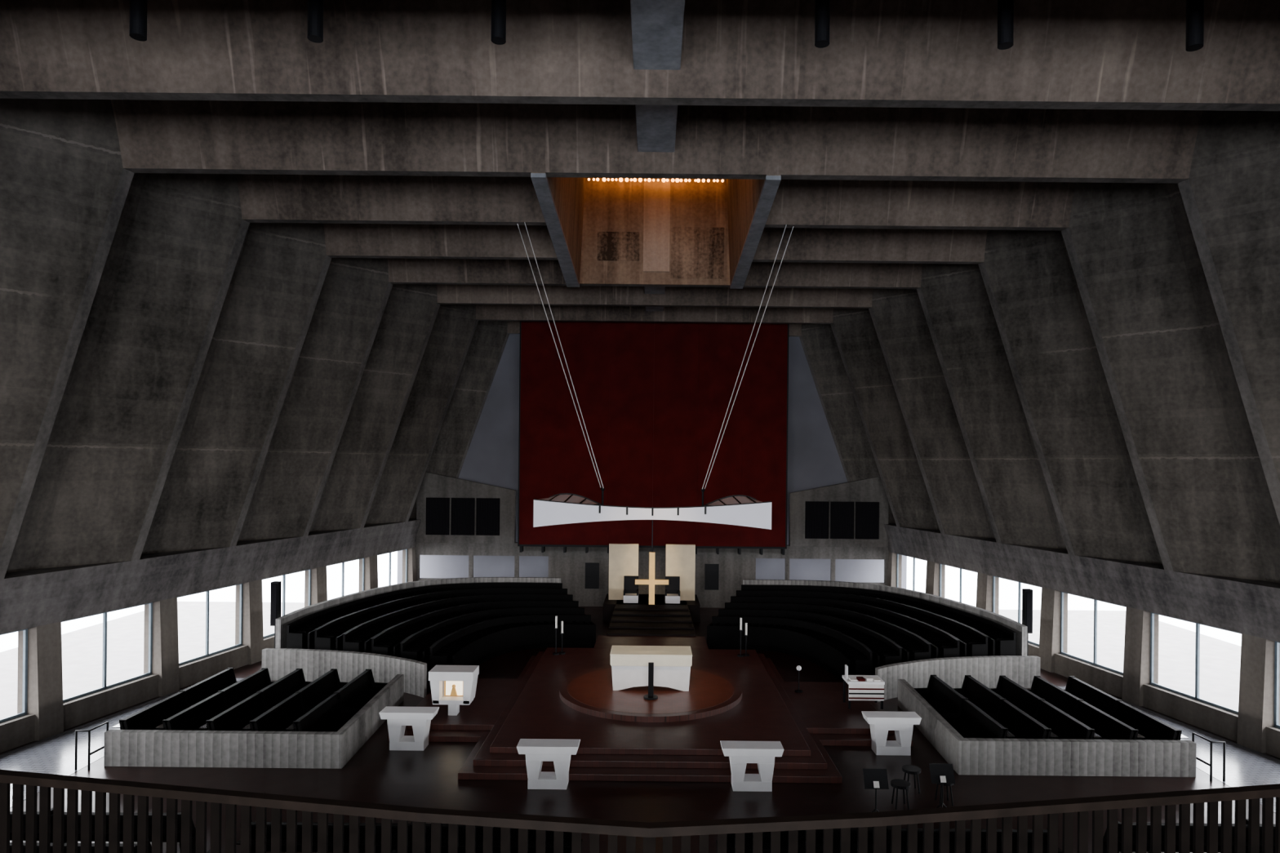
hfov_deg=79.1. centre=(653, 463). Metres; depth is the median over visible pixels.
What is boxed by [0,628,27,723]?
window
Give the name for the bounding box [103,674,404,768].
parapet
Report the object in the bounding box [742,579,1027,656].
wall
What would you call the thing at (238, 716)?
pew
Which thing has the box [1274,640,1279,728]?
window
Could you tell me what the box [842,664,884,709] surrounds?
table
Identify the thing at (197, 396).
wall
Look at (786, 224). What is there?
suspension cables
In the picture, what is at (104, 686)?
window
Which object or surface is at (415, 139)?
ceiling
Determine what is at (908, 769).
stool
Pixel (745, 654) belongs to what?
candle stand
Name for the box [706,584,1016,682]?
choir stalls
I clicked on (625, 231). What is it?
shaft
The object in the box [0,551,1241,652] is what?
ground
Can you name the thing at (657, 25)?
beam
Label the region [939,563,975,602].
window
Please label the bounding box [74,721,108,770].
handrail
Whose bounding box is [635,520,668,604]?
cross
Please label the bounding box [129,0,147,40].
pendant light
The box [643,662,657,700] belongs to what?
stand
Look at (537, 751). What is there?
stone table
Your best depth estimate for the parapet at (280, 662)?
25.03 m
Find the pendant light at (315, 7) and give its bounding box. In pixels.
[306,0,323,43]
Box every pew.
[9,808,195,852]
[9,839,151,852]
[111,667,239,729]
[155,668,275,730]
[199,668,311,731]
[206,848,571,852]
[242,668,348,731]
[285,669,387,732]
[913,675,1014,738]
[952,675,1057,738]
[990,675,1102,739]
[1026,675,1145,739]
[1062,675,1188,740]
[1102,818,1275,852]
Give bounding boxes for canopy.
[533,487,771,529]
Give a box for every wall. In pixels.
[0,98,509,753]
[275,577,560,648]
[396,333,906,608]
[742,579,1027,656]
[799,110,1279,758]
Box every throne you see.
[608,543,638,603]
[665,544,695,604]
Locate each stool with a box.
[890,778,910,809]
[902,764,920,793]
[934,783,954,805]
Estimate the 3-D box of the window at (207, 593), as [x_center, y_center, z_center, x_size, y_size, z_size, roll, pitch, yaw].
[-14.755,5.269,25.680,0.059,2.230,3.190,1,0,11]
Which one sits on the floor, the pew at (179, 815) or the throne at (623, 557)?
the pew at (179, 815)
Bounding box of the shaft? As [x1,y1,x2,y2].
[530,172,781,288]
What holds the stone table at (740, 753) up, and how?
on the floor
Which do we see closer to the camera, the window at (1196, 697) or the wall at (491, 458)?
the window at (1196, 697)
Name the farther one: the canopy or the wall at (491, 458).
the wall at (491, 458)
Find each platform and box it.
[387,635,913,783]
[559,666,742,722]
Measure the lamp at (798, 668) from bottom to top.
0.798 m
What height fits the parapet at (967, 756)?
0.800 m
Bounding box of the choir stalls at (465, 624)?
[286,582,595,682]
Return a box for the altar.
[609,645,692,691]
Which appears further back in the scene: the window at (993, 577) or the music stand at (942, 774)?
the window at (993, 577)
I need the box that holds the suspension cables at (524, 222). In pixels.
[516,222,604,488]
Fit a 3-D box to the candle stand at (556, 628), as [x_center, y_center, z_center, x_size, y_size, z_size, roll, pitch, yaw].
[-3.310,6.042,27.350,0.461,1.350,0.237,1,0,-27]
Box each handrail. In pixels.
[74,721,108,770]
[1191,732,1225,781]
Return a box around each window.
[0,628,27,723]
[61,602,152,702]
[177,583,242,666]
[262,568,311,638]
[326,557,364,595]
[378,548,407,585]
[896,553,926,591]
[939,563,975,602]
[992,575,1041,646]
[1060,591,1125,675]
[1150,612,1241,714]
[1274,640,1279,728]
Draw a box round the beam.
[630,0,684,311]
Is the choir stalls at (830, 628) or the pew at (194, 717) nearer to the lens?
the pew at (194, 717)
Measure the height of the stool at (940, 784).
0.502 m
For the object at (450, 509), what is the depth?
38.60 m
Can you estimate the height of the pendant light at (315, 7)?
1.800 m
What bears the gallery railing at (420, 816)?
on the floor
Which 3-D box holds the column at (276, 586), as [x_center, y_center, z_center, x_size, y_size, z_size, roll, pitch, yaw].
[-13.006,5.571,26.710,0.260,3.000,0.280,1,0,0]
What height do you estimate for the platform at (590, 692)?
0.154 m
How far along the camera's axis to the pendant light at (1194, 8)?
12.62 m
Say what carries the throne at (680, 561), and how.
on the steps
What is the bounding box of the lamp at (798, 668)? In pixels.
[795,665,802,693]
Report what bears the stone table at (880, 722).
on the floor
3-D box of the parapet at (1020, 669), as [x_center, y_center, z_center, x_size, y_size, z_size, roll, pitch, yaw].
[9.636,6.796,24.814,6.064,1.000,0.752,1,0,-16]
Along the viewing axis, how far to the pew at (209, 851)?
12.35 m
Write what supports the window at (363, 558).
in the wall at (197, 396)
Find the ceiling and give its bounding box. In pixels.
[0,0,1279,337]
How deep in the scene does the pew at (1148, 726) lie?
20.38 m
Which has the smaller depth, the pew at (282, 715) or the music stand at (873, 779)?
the music stand at (873, 779)
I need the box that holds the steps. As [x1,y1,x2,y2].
[603,593,700,636]
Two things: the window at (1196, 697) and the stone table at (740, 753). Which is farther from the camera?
the window at (1196, 697)
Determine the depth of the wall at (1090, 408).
23.68 m
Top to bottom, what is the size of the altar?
1.076 m
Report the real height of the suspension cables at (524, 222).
7.578 m
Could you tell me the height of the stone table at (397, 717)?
0.950 m
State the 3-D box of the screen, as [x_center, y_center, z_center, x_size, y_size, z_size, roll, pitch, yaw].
[0.015,-1.475,38.560,13.280,11.850,0.580,1,0,0]
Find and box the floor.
[0,601,1279,852]
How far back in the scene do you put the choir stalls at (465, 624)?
29.89 m
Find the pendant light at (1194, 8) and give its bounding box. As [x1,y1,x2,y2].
[1185,0,1204,51]
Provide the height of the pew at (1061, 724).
0.990 m
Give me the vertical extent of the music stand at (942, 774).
1.058 m
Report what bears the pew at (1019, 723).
on the floor
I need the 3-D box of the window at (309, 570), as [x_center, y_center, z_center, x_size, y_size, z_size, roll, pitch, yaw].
[-14.020,5.276,29.450,0.059,2.230,3.190,1,0,11]
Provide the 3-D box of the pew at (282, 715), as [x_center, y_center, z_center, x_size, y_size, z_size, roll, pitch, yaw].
[-9.311,6.613,20.755,0.870,0.990,4.710,1,0,0]
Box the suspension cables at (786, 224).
[702,224,793,488]
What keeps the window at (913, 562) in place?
in the wall at (1090, 408)
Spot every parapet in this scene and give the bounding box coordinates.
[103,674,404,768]
[262,648,426,697]
[875,655,1040,702]
[897,679,1196,777]
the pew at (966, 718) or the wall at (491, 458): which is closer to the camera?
the pew at (966, 718)
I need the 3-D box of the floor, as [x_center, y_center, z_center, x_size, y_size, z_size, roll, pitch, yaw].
[-0.073,7.297,15.100,48.000,0.206,48.200,1,0,0]
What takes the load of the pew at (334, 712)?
on the floor
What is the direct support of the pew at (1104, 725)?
on the floor
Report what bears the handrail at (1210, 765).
on the floor
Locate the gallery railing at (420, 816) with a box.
[0,769,1279,852]
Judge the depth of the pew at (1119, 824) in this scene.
13.65 m
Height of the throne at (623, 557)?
2.619 m
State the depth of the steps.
33.21 m
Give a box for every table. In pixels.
[378,706,439,751]
[516,738,580,789]
[720,741,783,791]
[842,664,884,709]
[861,711,921,755]
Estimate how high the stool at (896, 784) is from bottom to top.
0.502 m
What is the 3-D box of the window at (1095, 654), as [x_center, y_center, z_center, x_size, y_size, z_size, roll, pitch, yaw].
[14.647,5.561,25.680,0.059,2.230,3.190,1,0,-11]
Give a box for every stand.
[428,665,479,715]
[552,616,565,655]
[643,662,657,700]
[737,617,749,657]
[862,768,888,827]
[928,763,955,808]
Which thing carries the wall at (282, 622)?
on the floor
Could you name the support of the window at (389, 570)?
in the wall at (197, 396)
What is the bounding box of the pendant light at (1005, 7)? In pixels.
[997,0,1013,49]
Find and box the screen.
[517,320,789,555]

